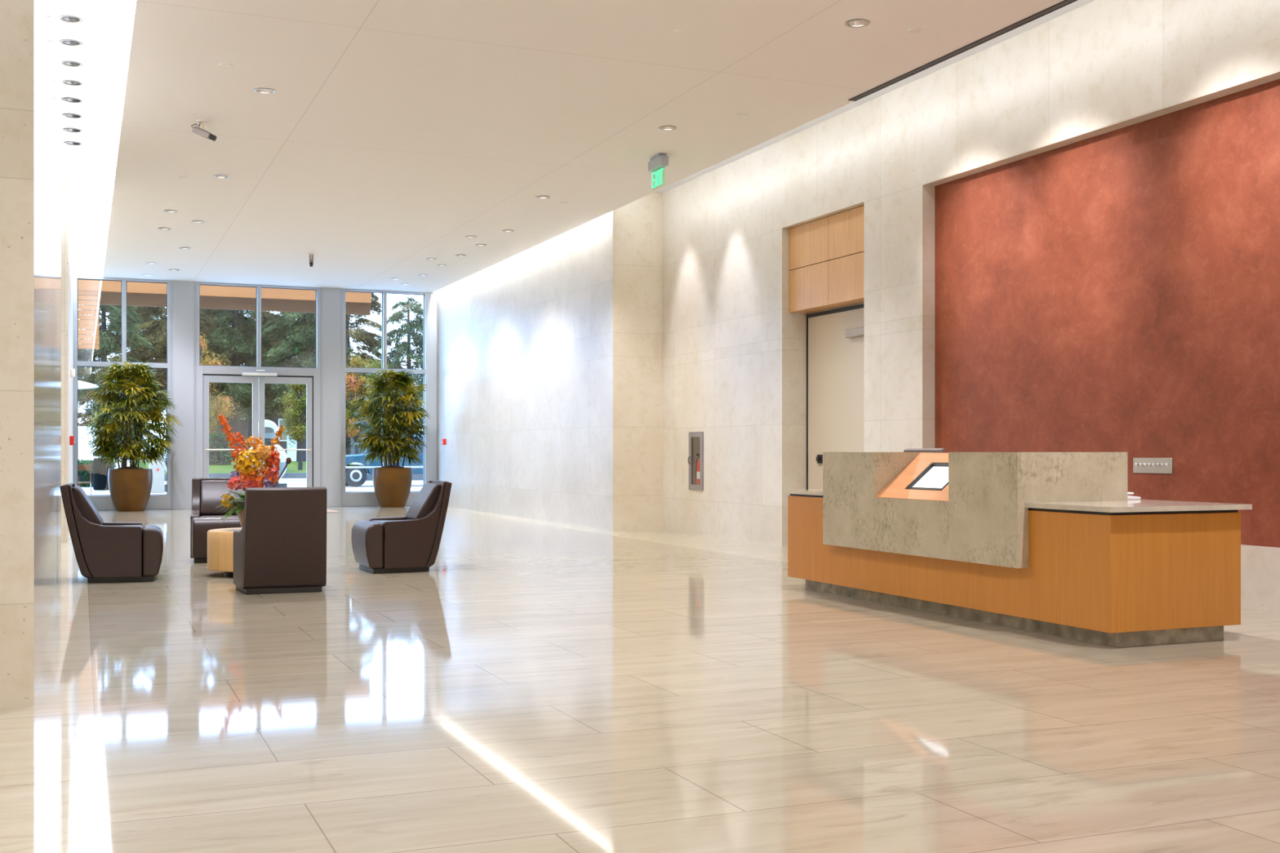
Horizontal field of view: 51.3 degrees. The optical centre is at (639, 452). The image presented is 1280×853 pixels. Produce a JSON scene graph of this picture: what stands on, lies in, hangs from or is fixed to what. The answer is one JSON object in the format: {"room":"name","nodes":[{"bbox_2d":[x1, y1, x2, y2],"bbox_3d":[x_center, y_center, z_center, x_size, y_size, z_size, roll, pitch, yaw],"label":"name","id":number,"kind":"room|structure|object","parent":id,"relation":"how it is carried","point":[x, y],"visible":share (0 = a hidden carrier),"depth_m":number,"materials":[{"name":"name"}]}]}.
{"room":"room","nodes":[
{"label":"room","id":0,"kind":"room"},
{"bbox_2d":[0,0,61,708],"bbox_3d":[-4.805,-1.275,9.279,1.310,4.750,8.170,0,0,-23],"label":"wall","id":1,"kind":"structure","parent":0,"point":[30,85],"depth_m":5.76,"materials":[{"name":"stone"}]},
{"bbox_2d":[61,151,72,542],"bbox_3d":[-10.703,-1.275,19.910,4.050,4.750,9.800,0,0,-23],"label":"wall","id":2,"kind":"structure","parent":0,"point":[66,224],"depth_m":16.17,"materials":[{"name":"paint"}]},
{"bbox_2d":[69,435,75,444],"bbox_3d":[-7.683,-0.155,18.032,0.068,0.124,0.090,0,0,-23],"label":"fire alarm","id":3,"kind":"object","parent":2,"relation":"attached to","point":[72,442],"visible":1,"depth_m":17.99,"materials":[{"name":"red plastic"}]},
{"bbox_2d":[70,368,75,377],"bbox_3d":[-8.380,-1.170,19.691,0.066,0.120,0.100,0,0,-23],"label":"wall sensor","id":4,"kind":"object","parent":2,"relation":"attached to","point":[72,371],"visible":1,"depth_m":19.64,"materials":[{"name":"white paint"}]},
{"bbox_2d":[436,192,662,531],"bbox_3d":[-1.772,-1.375,23.437,1.250,4.950,10.200,0,0,-23],"label":"wall","id":5,"kind":"structure","parent":0,"point":[549,353],"depth_m":20.38,"materials":[{"name":"stone"}]},
{"bbox_2d":[72,257,437,293],"bbox_3d":[-7.467,-3.575,26.417,6.950,0.550,0.300,0,0,-23],"label":"trim","id":6,"kind":"structure","parent":5,"relation":"attached to","point":[85,267],"depth_m":25.03,"materials":[{"name":"white paint"}]},
{"bbox_2d":[428,293,436,480],"bbox_3d":[-4.343,-1.100,27.721,0.180,4.400,0.230,0,0,-23],"label":"column","id":7,"kind":"structure","parent":5,"relation":"attached to","point":[432,296],"depth_m":27.62,"materials":[{"name":"grey paint"}]},
{"bbox_2d":[102,0,1063,293],"bbox_3d":[-0.625,-3.450,10.635,6.330,0.300,34.100,0,0,-23],"label":"ceiling","id":8,"kind":"structure","parent":0,"point":[391,134],"depth_m":12.87,"materials":[{"name":"paint"}]},
{"bbox_2d":[102,0,136,275],"bbox_3d":[-3.548,-3.460,9.399,0.018,0.280,34.080,0,0,-23],"label":"light","id":9,"kind":"object","parent":8,"relation":"attached to","point":[131,9],"visible":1,"depth_m":13.11,"materials":[{"name":"white"}]},
{"bbox_2d":[163,209,177,213],"bbox_3d":[-6.423,-3.348,18.235,0.192,0.114,0.192,0,0,-23],"label":"recessed light","id":10,"kind":"object","parent":8,"relation":"in","point":[165,211],"visible":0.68,"depth_m":18.28,"materials":[{"name":"white metal"}]},
{"bbox_2d":[191,220,204,222],"bbox_3d":[-6.318,-3.348,19.059,0.192,0.114,0.192,0,0,-23],"label":"recessed light","id":11,"kind":"object","parent":8,"relation":"in","point":[193,221],"visible":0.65,"depth_m":19.09,"materials":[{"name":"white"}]},
{"bbox_2d":[191,119,216,141],"bbox_3d":[-4.346,-3.198,13.263,0.257,0.205,0.110,0,0,19],"label":"security camera","id":12,"kind":"object","parent":8,"relation":"attached to","point":[201,131],"visible":1,"depth_m":13.24,"materials":[{"name":"white paint"}]},
{"bbox_2d":[213,174,229,177],"bbox_3d":[-5.008,-3.348,15.933,0.192,0.114,0.192,0,0,-23],"label":"recessed light","id":13,"kind":"object","parent":8,"relation":"in","point":[215,175],"visible":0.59,"depth_m":15.98,"materials":[{"name":"white metal"}]},
{"bbox_2d":[219,62,232,67],"bbox_3d":[-3.528,-3.296,11.348,0.108,0.016,0.108,0,0,-23],"label":"sprinkler cover","id":14,"kind":"object","parent":8,"relation":"attached to","point":[222,64],"visible":1,"depth_m":11.34,"materials":[{"name":"beige metal"}]},
{"bbox_2d":[253,88,275,93],"bbox_3d":[-3.427,-3.348,12.161,0.192,0.114,0.192,0,0,-23],"label":"recessed light","id":15,"kind":"object","parent":8,"relation":"in","point":[262,91],"visible":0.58,"depth_m":12.21,"materials":[{"name":"white metal"}]},
{"bbox_2d":[307,253,315,266],"bbox_3d":[-5.454,-3.185,22.116,0.110,0.230,0.193,0,0,-23],"label":"security camera","id":16,"kind":"object","parent":8,"relation":"attached to","point":[311,255],"visible":1,"depth_m":22.08,"materials":[{"name":"white paint"}]},
{"bbox_2d":[535,195,550,199],"bbox_3d":[-1.255,-3.348,17.224,0.192,0.114,0.192,0,0,-23],"label":"recessed light","id":17,"kind":"object","parent":8,"relation":"in","point":[536,197],"visible":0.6,"depth_m":17.27,"materials":[{"name":"white metal"}]},
{"bbox_2d":[56,0,1094,258],"bbox_3d":[-2.106,-3.775,10.069,12.700,0.250,34.600,0,0,-23],"label":"cove","id":18,"kind":"object","parent":8,"relation":"in","point":[102,31],"visible":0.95,"depth_m":13.84,"materials":[{"name":"white paint"}]},
{"bbox_2d":[58,15,83,22],"bbox_3d":[-4.794,-3.698,11.219,0.192,0.114,0.192,0,0,-23],"label":"recessed light","id":19,"kind":"object","parent":18,"relation":"attached to","point":[70,19],"visible":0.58,"depth_m":11.27,"materials":[{"name":"grey metal"}]},
{"bbox_2d":[59,39,82,46],"bbox_3d":[-5.065,-3.698,11.864,0.192,0.114,0.192,0,0,-23],"label":"recessed light","id":20,"kind":"object","parent":18,"relation":"attached to","point":[65,42],"visible":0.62,"depth_m":11.91,"materials":[{"name":"grey metal"}]},
{"bbox_2d":[61,60,82,66],"bbox_3d":[-5.335,-3.698,12.510,0.192,0.114,0.192,0,0,-23],"label":"recessed light","id":21,"kind":"object","parent":18,"relation":"attached to","point":[68,63],"visible":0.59,"depth_m":12.56,"materials":[{"name":"grey metal"}]},
{"bbox_2d":[62,80,82,85],"bbox_3d":[-5.606,-3.698,13.156,0.192,0.114,0.192,0,0,-23],"label":"recessed light","id":22,"kind":"object","parent":18,"relation":"attached to","point":[71,82],"visible":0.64,"depth_m":13.21,"materials":[{"name":"grey metal"}]},
{"bbox_2d":[62,97,82,102],"bbox_3d":[-5.877,-3.698,13.801,0.192,0.114,0.192,0,0,-23],"label":"recessed light","id":23,"kind":"object","parent":18,"relation":"attached to","point":[68,100],"visible":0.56,"depth_m":13.85,"materials":[{"name":"grey metal"}]},
{"bbox_2d":[63,113,82,118],"bbox_3d":[-6.147,-3.698,14.447,0.192,0.114,0.192,0,0,-23],"label":"recessed light","id":24,"kind":"object","parent":18,"relation":"attached to","point":[68,115],"visible":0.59,"depth_m":14.49,"materials":[{"name":"grey metal"}]},
{"bbox_2d":[64,128,82,132],"bbox_3d":[-6.418,-3.698,15.092,0.192,0.114,0.192,0,0,-23],"label":"recessed light","id":25,"kind":"object","parent":18,"relation":"attached to","point":[71,130],"visible":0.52,"depth_m":15.14,"materials":[{"name":"grey metal"}]},
{"bbox_2d":[65,141,82,145],"bbox_3d":[-6.688,-3.698,15.738,0.192,0.114,0.192,0,0,-23],"label":"recessed light","id":26,"kind":"object","parent":18,"relation":"attached to","point":[71,143],"visible":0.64,"depth_m":15.79,"materials":[{"name":"silver metal"}]},
{"bbox_2d":[648,153,668,187],"bbox_3d":[0.204,-3.125,14.854,0.100,0.350,0.380,0,0,-23],"label":"exit sign","id":27,"kind":"object","parent":8,"relation":"hanging from","point":[656,162],"visible":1,"depth_m":14.80,"materials":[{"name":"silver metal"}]},
{"bbox_2d":[658,125,677,130],"bbox_3d":[0.283,-3.348,13.553,0.192,0.114,0.192,0,0,-23],"label":"recessed light","id":28,"kind":"object","parent":8,"relation":"in","point":[664,127],"visible":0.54,"depth_m":13.61,"materials":[{"name":"white metal"}]},
{"bbox_2d":[673,28,687,34],"bbox_3d":[0.315,-3.296,10.437,0.108,0.016,0.108,0,0,-23],"label":"sprinkler cover","id":29,"kind":"object","parent":8,"relation":"attached to","point":[678,31],"visible":1,"depth_m":10.41,"materials":[{"name":"beige metal"}]},
{"bbox_2d":[737,114,747,117],"bbox_3d":[1.003,-3.296,13.052,0.108,0.016,0.108,0,0,-23],"label":"sprinkler cover","id":30,"kind":"object","parent":8,"relation":"attached to","point":[738,115],"visible":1,"depth_m":13.03,"materials":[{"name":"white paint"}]},
{"bbox_2d":[844,19,870,27],"bbox_3d":[1.671,-3.348,10.242,0.192,0.114,0.192,0,0,-23],"label":"recessed light","id":31,"kind":"object","parent":8,"relation":"in","point":[854,23],"visible":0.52,"depth_m":10.30,"materials":[{"name":"white metal"}]},
{"bbox_2d":[907,27,921,32],"bbox_3d":[2.144,-3.296,10.408,0.108,0.016,0.108,0,0,-23],"label":"sprinkler cover","id":32,"kind":"object","parent":8,"relation":"attached to","point":[911,29],"visible":1,"depth_m":10.39,"materials":[{"name":"white metal"}]},
{"bbox_2d":[848,0,1077,101],"bbox_3d":[4.447,-3.296,6.607,0.072,0.009,12.750,0,0,-23],"label":"ceiling vent","id":33,"kind":"object","parent":8,"relation":"in","point":[1064,2],"visible":1,"depth_m":10.83,"materials":[{"name":"black plastic"}]},
{"bbox_2d":[0,505,1279,852],"bbox_3d":[-2.052,1.200,10.200,12.500,0.200,34.400,0,0,-23],"label":"floor","id":34,"kind":"structure","parent":0,"point":[538,688],"depth_m":5.53,"materials":[{"name":"tile"}]},
{"bbox_2d":[59,483,163,582],"bbox_3d":[-4.555,0.685,11.523,0.813,0.829,0.720,0,0,-20],"label":"lounge chair","id":35,"kind":"object","parent":34,"relation":"on","point":[104,552],"visible":1,"depth_m":11.22,"materials":[{"name":"brown leather"}]},
{"bbox_2d":[71,485,103,524],"bbox_3d":[-4.748,0.470,11.454,0.233,0.350,0.474,0,0,-20],"label":"cushion","id":36,"kind":"object","parent":35,"relation":"on","point":[84,504],"depth_m":11.24,"materials":[{"name":"brown leather"}]},
{"bbox_2d":[123,524,163,576],"bbox_3d":[-4.427,0.851,11.569,0.540,0.411,0.704,0,0,-20],"label":"seat cushion","id":37,"kind":"object","parent":35,"relation":"on","point":[143,548],"depth_m":11.28,"materials":[{"name":"brown leather"}]},
{"bbox_2d":[72,275,172,510],"bbox_3d":[-9.838,-1.100,25.348,1.750,4.400,0.172,0,0,-23],"label":"window","id":38,"kind":"structure","parent":34,"relation":"on","point":[101,502],"depth_m":25.23,"materials":[{"name":"silver metal"}]},
{"bbox_2d":[76,361,183,511],"bbox_3d":[-9.482,-0.275,24.768,1.910,2.751,1.164,0,0,-23],"label":"potted palm","id":39,"kind":"object","parent":34,"relation":"on","point":[130,488],"visible":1,"depth_m":24.67,"materials":[{"name":"green plant"}]},
{"bbox_2d":[107,468,152,511],"bbox_3d":[-9.515,0.705,24.876,0.784,0.790,0.784,0,0,-23],"label":"pot","id":40,"kind":"object","parent":39,"relation":"on","point":[130,489],"depth_m":24.58,"materials":[{"name":"brown ceramic"}]},
{"bbox_2d":[171,280,195,509],"bbox_3d":[-8.845,-1.100,25.799,0.430,4.400,0.295,0,0,-23],"label":"column","id":41,"kind":"structure","parent":34,"relation":"on","point":[183,291],"depth_m":25.66,"materials":[{"name":"grey paint"}]},
{"bbox_2d":[190,477,246,563],"bbox_3d":[-4.233,0.685,13.619,0.720,0.829,0.813,0,0,-23],"label":"lounge chair","id":42,"kind":"object","parent":34,"relation":"on","point":[206,493],"visible":0.59,"depth_m":13.64,"materials":[{"name":"brown leather"}]},
{"bbox_2d":[191,515,241,559],"bbox_3d":[-4.181,0.851,13.493,0.704,0.411,0.540,0,0,-23],"label":"seat cushion","id":43,"kind":"object","parent":42,"relation":"on","point":[201,526],"depth_m":13.17,"materials":[{"name":"brown leather"}]},
{"bbox_2d":[200,480,244,515],"bbox_3d":[-4.312,0.470,13.808,0.474,0.350,0.233,0,0,-23],"label":"cushion","id":44,"kind":"object","parent":42,"relation":"on","point":[211,493],"depth_m":13.75,"materials":[{"name":"brown leather"}]},
{"bbox_2d":[207,527,241,577],"bbox_3d":[-3.474,0.899,11.989,0.800,0.402,0.800,0,0,-23],"label":"table","id":45,"kind":"object","parent":34,"relation":"on","point":[220,541],"visible":0.34,"depth_m":11.65,"materials":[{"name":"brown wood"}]},
{"bbox_2d":[214,413,291,527],"bbox_3d":[-3.471,0.176,11.996,0.732,1.043,0.629,0,0,-44],"label":"flower arrangement","id":46,"kind":"object","parent":45,"relation":"on","point":[247,470],"visible":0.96,"depth_m":11.91,"materials":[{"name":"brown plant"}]},
{"bbox_2d":[195,365,320,487],"bbox_3d":[-7.514,-0.290,26.272,2.390,2.780,0.250,0,0,-23],"label":"door","id":47,"kind":"structure","parent":34,"relation":"on","point":[204,375],"depth_m":26.26,"materials":[{"name":"grey paint"}]},
{"bbox_2d":[195,281,320,368],"bbox_3d":[-7.532,-2.490,26.314,2.390,1.620,0.172,0,0,-23],"label":"window","id":48,"kind":"structure","parent":47,"relation":"on","point":[197,284],"depth_m":26.23,"materials":[{"name":"silver metal"}]},
{"bbox_2d":[232,487,326,594],"bbox_3d":[-2.838,0.685,10.568,0.720,0.829,0.813,0,0,-20],"label":"lounge chair","id":49,"kind":"object","parent":34,"relation":"on","point":[280,546],"visible":1,"depth_m":10.27,"materials":[{"name":"brown leather"}]},
{"bbox_2d":[320,287,342,506],"bbox_3d":[-6.249,-1.100,26.887,0.420,4.400,0.295,0,0,-23],"label":"column","id":50,"kind":"structure","parent":34,"relation":"on","point":[331,298],"depth_m":26.75,"materials":[{"name":"grey paint"}]},
{"bbox_2d":[326,508,339,512],"bbox_3d":[-6.898,1.096,24.866,2.200,0.008,2.000,0,0,-23],"label":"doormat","id":51,"kind":"object","parent":34,"relation":"on","point":[327,510],"visible":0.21,"depth_m":24.52,"materials":[{"name":"white"}]},
{"bbox_2d":[342,288,428,506],"bbox_3d":[-5.222,-1.100,27.282,1.780,4.400,0.172,0,0,-23],"label":"window","id":52,"kind":"structure","parent":34,"relation":"on","point":[348,498],"depth_m":27.19,"materials":[{"name":"silver metal"}]},
{"bbox_2d":[347,368,429,507],"bbox_3d":[-4.992,-0.276,26.643,1.623,2.752,1.280,0,0,-34],"label":"potted palm","id":53,"kind":"object","parent":34,"relation":"on","point":[392,484],"visible":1,"depth_m":26.50,"materials":[{"name":"green plant"}]},
{"bbox_2d":[372,467,412,507],"bbox_3d":[-4.964,0.705,26.707,0.784,0.790,0.784,0,0,-23],"label":"pot","id":54,"kind":"object","parent":53,"relation":"on","point":[392,486],"depth_m":26.41,"materials":[{"name":"brown ceramic"}]},
{"bbox_2d":[351,480,451,573],"bbox_3d":[-2.231,0.685,12.467,0.813,0.829,0.720,0,0,-23],"label":"lounge chair","id":55,"kind":"object","parent":34,"relation":"on","point":[411,542],"visible":1,"depth_m":12.20,"materials":[{"name":"brown leather"}]},
{"bbox_2d":[351,520,399,568],"bbox_3d":[-2.357,0.851,12.414,0.540,0.411,0.704,0,0,-23],"label":"seat cushion","id":56,"kind":"object","parent":55,"relation":"on","point":[375,544],"depth_m":12.07,"materials":[{"name":"brown leather"}]},
{"bbox_2d":[405,483,440,519],"bbox_3d":[-2.042,0.470,12.546,0.233,0.350,0.474,0,0,-23],"label":"cushion","id":57,"kind":"object","parent":55,"relation":"on","point":[425,502],"depth_m":12.38,"materials":[{"name":"brown leather"}]},
{"bbox_2d":[783,452,1252,647],"bbox_3d":[2.342,0.550,9.282,1.104,1.100,3.730,0,0,-23],"label":"reception desk","id":58,"kind":"object","parent":34,"relation":"on","point":[1054,544],"visible":0.98,"depth_m":8.18,"materials":[{"name":"brown wood"}]},
{"bbox_2d":[903,448,945,453],"bbox_3d":[2.192,0.138,9.983,0.199,0.334,0.470,0,0,-23],"label":"computer monitor","id":59,"kind":"object","parent":58,"relation":"on","point":[908,450],"visible":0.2,"depth_m":9.90,"materials":[{"name":"grey metal"}]},
{"bbox_2d":[904,462,948,490],"bbox_3d":[2.036,0.175,9.109,0.245,0.206,0.428,0,0,-23],"label":"monitor","id":60,"kind":"object","parent":58,"relation":"on","point":[934,476],"depth_m":9.19,"materials":[{"name":"black plastic"}]},
{"bbox_2d":[783,488,1252,512],"bbox_3d":[2.368,0.320,9.293,1.049,0.030,3.730,0,0,-23],"label":"countertop","id":61,"kind":"structure","parent":58,"relation":"on","point":[1130,505],"depth_m":7.71,"materials":[{"name":"white stone"}]},
{"bbox_2d":[1127,492,1141,499],"bbox_3d":[3.070,0.281,8.573,0.230,0.048,0.180,0,0,-23],"label":"desk phone","id":62,"kind":"object","parent":58,"relation":"on","point":[1129,497],"visible":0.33,"depth_m":8.51,"materials":[{"name":"white paint"}]},
{"bbox_2d":[808,302,863,314],"bbox_3d":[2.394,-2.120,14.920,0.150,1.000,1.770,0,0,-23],"label":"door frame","id":63,"kind":"structure","parent":0,"point":[860,303],"depth_m":15.13,"materials":[{"name":"beige paint"}]},
{"bbox_2d":[662,0,1279,613],"bbox_3d":[5.222,-1.275,7.719,0.500,4.750,24.200,0,0,-23],"label":"wall","id":64,"kind":"structure","parent":0,"point":[734,352],"depth_m":13.67,"materials":[{"name":"stone"}]},
{"bbox_2d":[688,431,703,490],"bbox_3d":[0.823,0.117,17.769,0.246,0.773,0.436,0,0,-23],"label":"fire extinguisher cabinet","id":65,"kind":"object","parent":64,"relation":"attached to","point":[695,438],"visible":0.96,"depth_m":17.86,"materials":[{"name":"grey metal"}]},
{"bbox_2d":[695,453,699,484],"bbox_3d":[0.813,0.242,17.765,0.134,0.468,0.137,0,0,-23],"label":"fire extinguisher","id":66,"kind":"object","parent":65,"relation":"in","point":[697,464],"visible":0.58,"depth_m":17.73,"materials":[{"name":"red metal"}]},
{"bbox_2d":[789,205,863,313],"bbox_3d":[2.198,-2.125,14.838,0.245,0.980,1.760,0,0,-23],"label":"wood panel","id":67,"kind":"object","parent":64,"relation":"attached to","point":[826,254],"visible":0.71,"depth_m":14.80,"materials":[{"name":"brown wood"}]},
{"bbox_2d":[806,303,863,489],"bbox_3d":[2.325,-0.260,14.891,0.170,2.720,1.770,0,0,-23],"label":"door","id":68,"kind":"structure","parent":64,"relation":"in","point":[834,337],"depth_m":15.16,"materials":[{"name":"beige paint"}]},
{"bbox_2d":[934,79,1279,547],"bbox_3d":[4.917,-0.967,8.621,0.345,3.266,9.700,0,0,-23],"label":"wall","id":69,"kind":"structure","parent":0,"point":[1116,291],"depth_m":10.55,"materials":[{"name":"paint"}]},
{"bbox_2d":[1133,457,1173,473],"bbox_3d":[3.993,0.106,10.353,0.022,0.117,0.410,0,0,-23],"label":"switch plate","id":70,"kind":"object","parent":69,"relation":"attached to","point":[1142,465],"visible":1,"depth_m":10.35,"materials":[{"name":"silver metal"}]},
{"label":"outside","id":71,"kind":"structure","parent":0,"visible":0},
{"bbox_2d":[131,459,353,473],"bbox_3d":[-27.953,0.875,92.565,100.000,0.950,87.650,0,0,-23],"label":"lawn","id":72,"kind":"structure","parent":71,"point":[292,467],"depth_m":54.98,"materials":[{"name":"green plant"}]},
{"bbox_2d":[78,351,155,433],"bbox_3d":[-21.730,-1.799,54.826,3.127,4.784,2.852,0,0,25],"label":"street tree","id":73,"kind":"object","parent":72,"relation":"on","point":[99,374],"visible":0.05,"depth_m":54.50,"materials":[{"name":"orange plant"}]},
{"bbox_2d":[78,304,162,446],"bbox_3d":[-24.531,-4.664,61.307,5.325,10.284,5.258,0,0,-35],"label":"conifer tree","id":74,"kind":"object","parent":72,"relation":"on","point":[108,341],"visible":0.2,"depth_m":60.88,"materials":[{"name":"green plant"}]},
{"bbox_2d":[84,304,165,460],"bbox_3d":[-28.453,-5.570,74.777,6.318,12.069,6.397,0,0,-23],"label":"conifer tree","id":75,"kind":"object","parent":72,"relation":"on","point":[148,318],"visible":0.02,"depth_m":74.21,"materials":[{"name":"green plant"}]},
{"bbox_2d":[126,306,231,450],"bbox_3d":[-23.069,-4.870,65.054,5.835,10.692,5.930,0,0,5],"label":"conifer tree","id":76,"kind":"object","parent":72,"relation":"on","point":[157,337],"visible":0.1,"depth_m":64.61,"materials":[{"name":"green plant"}]},
{"bbox_2d":[164,332,239,435],"bbox_3d":[-17.343,-2.075,52.466,2.912,5.622,2.784,0,0,-43],"label":"street tree","id":77,"kind":"object","parent":72,"relation":"on","point":[220,406],"visible":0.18,"depth_m":52.43,"materials":[{"name":"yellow plant"}]},
{"bbox_2d":[208,431,234,465],"bbox_3d":[-18.574,-0.061,57.802,1.784,1.722,1.533,0,0,-23],"label":"hedge","id":78,"kind":"object","parent":72,"relation":"on","point":[219,441],"visible":0.46,"depth_m":57.40,"materials":[{"name":"green plant"}]},
{"bbox_2d":[200,308,287,461],"bbox_3d":[-20.989,-5.003,68.148,6.006,10.954,6.225,0,0,25],"label":"conifer tree","id":79,"kind":"object","parent":72,"relation":"on","point":[224,339],"visible":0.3,"depth_m":67.27,"materials":[{"name":"green plant"}]},
{"bbox_2d":[208,388,286,456],"bbox_3d":[-24.893,-2.390,86.041,7.800,5.600,7.050,0,0,-23],"label":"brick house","id":80,"kind":"structure","parent":72,"relation":"on","point":[243,428],"depth_m":82.98,"materials":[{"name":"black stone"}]},
{"bbox_2d":[217,310,298,448],"bbox_3d":[-22.094,-5.468,76.173,6.276,11.866,6.715,0,0,-23],"label":"conifer tree","id":81,"kind":"object","parent":72,"relation":"on","point":[266,316],"visible":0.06,"depth_m":75.85,"materials":[{"name":"green plant"}]},
{"bbox_2d":[244,311,309,420],"bbox_3d":[-20.165,-5.203,78.600,6.353,11.335,5.972,0,0,-23],"label":"conifer tree","id":82,"kind":"object","parent":72,"relation":"on","point":[278,313],"visible":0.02,"depth_m":77.58,"materials":[{"name":"green plant"}]},
{"bbox_2d":[286,430,297,461],"bbox_3d":[-17.854,-0.478,68.417,0.600,1.900,0.500,0,0,-23],"label":"gate pillar","id":83,"kind":"structure","parent":72,"relation":"on","point":[291,454],"depth_m":68.23,"materials":[{"name":"white paint"}]},
{"bbox_2d":[277,377,308,470],"bbox_3d":[-13.628,-1.337,53.918,2.012,4.148,2.129,0,0,-7],"label":"street tree","id":84,"kind":"object","parent":72,"relation":"on","point":[295,403],"visible":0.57,"depth_m":53.55,"materials":[{"name":"green plant"}]},
{"bbox_2d":[231,311,364,461],"bbox_3d":[-17.271,-4.873,67.541,6.523,10.698,5.776,0,0,1],"label":"conifer tree","id":85,"kind":"object","parent":72,"relation":"on","point":[298,326],"visible":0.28,"depth_m":66.12,"materials":[{"name":"green plant"}]},
{"bbox_2d":[305,293,404,454],"bbox_3d":[-15.899,-5.043,71.442,5.872,11.031,5.301,0,0,23],"label":"conifer tree","id":86,"kind":"object","parent":72,"relation":"on","point":[361,335],"visible":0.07,"depth_m":71.28,"materials":[{"name":"green plant"}]},
{"bbox_2d":[345,350,373,453],"bbox_3d":[-11.649,-1.729,54.793,1.754,4.934,1.749,0,0,-19],"label":"street tree","id":87,"kind":"object","parent":72,"relation":"on","point":[353,389],"visible":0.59,"depth_m":54.44,"materials":[{"name":"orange plant"}]},
{"bbox_2d":[350,399,415,454],"bbox_3d":[-18.565,-2.240,90.861,6.200,5.300,7.050,0,0,-23],"label":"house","id":88,"kind":"structure","parent":72,"relation":"on","point":[353,449],"depth_m":87.67,"materials":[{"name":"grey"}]},
{"bbox_2d":[364,355,408,426],"bbox_3d":[-10.984,-1.756,57.311,2.204,4.839,2.426,0,0,31],"label":"street tree","id":89,"kind":"object","parent":72,"relation":"on","point":[375,365],"visible":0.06,"depth_m":56.84,"materials":[{"name":"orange plant"}]},
{"bbox_2d":[358,297,423,441],"bbox_3d":[-12.369,-3.900,70.673,5.802,8.751,5.864,0,0,26],"label":"conifer tree","id":90,"kind":"object","parent":72,"relation":"on","point":[402,348],"visible":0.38,"depth_m":70.10,"materials":[{"name":"green plant"}]},
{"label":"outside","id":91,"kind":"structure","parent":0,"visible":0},
{"bbox_2d":[80,480,423,495],"bbox_3d":[-6.123,1.235,40.480,100.000,0.230,24.600,0,0,-23],"label":"ground","id":92,"kind":"structure","parent":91,"point":[367,486],"depth_m":41.86,"materials":[{"name":"concrete"}]},
{"bbox_2d":[78,464,92,495],"bbox_3d":[-12.082,0.696,28.776,0.463,0.849,0.484,0,0,-23],"label":"patio chair","id":93,"kind":"object","parent":92,"relation":"on","point":[81,467],"visible":0.51,"depth_m":28.99,"materials":[{"name":"brown wood"}]},
{"bbox_2d":[78,380,98,389],"bbox_3d":[-14.961,-0.480,32.980,2.679,3.200,2.679,0,0,45],"label":"patio umbrella","id":94,"kind":"object","parent":92,"relation":"on","point":[82,385],"visible":0.05,"depth_m":33.25,"materials":[{"name":"white fabric"}]},
{"bbox_2d":[78,458,116,487],"bbox_3d":[-17.793,0.747,42.993,1.823,1.106,1.390,0,0,-23],"label":"hedge","id":95,"kind":"object","parent":92,"relation":"on","point":[83,475],"visible":0.19,"depth_m":42.51,"materials":[{"name":"green plant"}]},
{"bbox_2d":[93,452,114,490],"bbox_3d":[-15.313,0.515,38.037,0.580,1.150,0.580,0,0,-23],"label":"trash bin","id":96,"kind":"object","parent":92,"relation":"on","point":[100,471],"visible":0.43,"depth_m":37.79,"materials":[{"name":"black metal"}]},
{"bbox_2d":[78,426,129,468],"bbox_3d":[-25.335,0.200,44.409,15.600,2.200,0.500,0,0,-23],"label":"wall","id":97,"kind":"structure","parent":92,"relation":"on","point":[83,454],"depth_m":46.62,"materials":[{"name":"white paint"}]},
{"bbox_2d":[82,390,150,462],"bbox_3d":[-17.464,-0.584,44.605,2.258,3.375,2.206,0,0,-29],"label":"street tree","id":98,"kind":"object","parent":92,"relation":"on","point":[100,414],"visible":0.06,"depth_m":44.35,"materials":[{"name":"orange plant"}]},
{"bbox_2d":[148,455,164,493],"bbox_3d":[-13.268,0.520,36.560,0.390,1.200,0.306,0,0,-23],"label":"stone pylon","id":99,"kind":"object","parent":92,"relation":"on","point":[157,486],"visible":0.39,"depth_m":36.44,"materials":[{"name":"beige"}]},
{"bbox_2d":[164,453,166,471],"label":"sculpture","id":100,"kind":"object","parent":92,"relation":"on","point":[165,464],"depth_m":37.57,"materials":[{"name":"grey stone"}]},
{"bbox_2d":[78,279,371,349],"bbox_3d":[-10.545,-1.515,32.533,7.900,5.270,0.360,0,0,-23],"label":"soffit","id":101,"kind":"object","parent":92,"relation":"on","point":[91,293],"visible":0.34,"depth_m":32.37,"materials":[{"name":"brown wood"}]},
{"bbox_2d":[244,419,288,487],"bbox_3d":[-10.838,0.090,38.612,1.240,2.060,1.240,0,0,-23],"label":"sculpture","id":102,"kind":"object","parent":92,"relation":"on","point":[271,428],"visible":0.34,"depth_m":38.38,"materials":[{"name":"grey stone"}]},
{"bbox_2d":[266,478,306,487],"bbox_3d":[-8.452,0.885,32.456,1.500,0.470,0.440,0,0,-23],"label":"stone bench","id":103,"kind":"object","parent":92,"relation":"on","point":[280,479],"visible":0.09,"depth_m":32.24,"materials":[{"name":"white"}]},
{"bbox_2d":[164,472,423,481],"bbox_3d":[-10.945,1.075,51.985,100.000,0.550,0.350,0,0,-23],"label":"kerb","id":104,"kind":"object","parent":92,"relation":"on","point":[286,475],"depth_m":50.85,"materials":[{"name":"grey concrete"}]},
{"bbox_2d":[345,435,423,486],"bbox_3d":[-7.939,0.280,44.270,5.400,1.680,1.865,0,0,-23],"label":"pickup truck","id":105,"kind":"object","parent":92,"relation":"on","point":[356,474],"visible":0.34,"depth_m":42.91,"materials":[{"name":"teal paint"}]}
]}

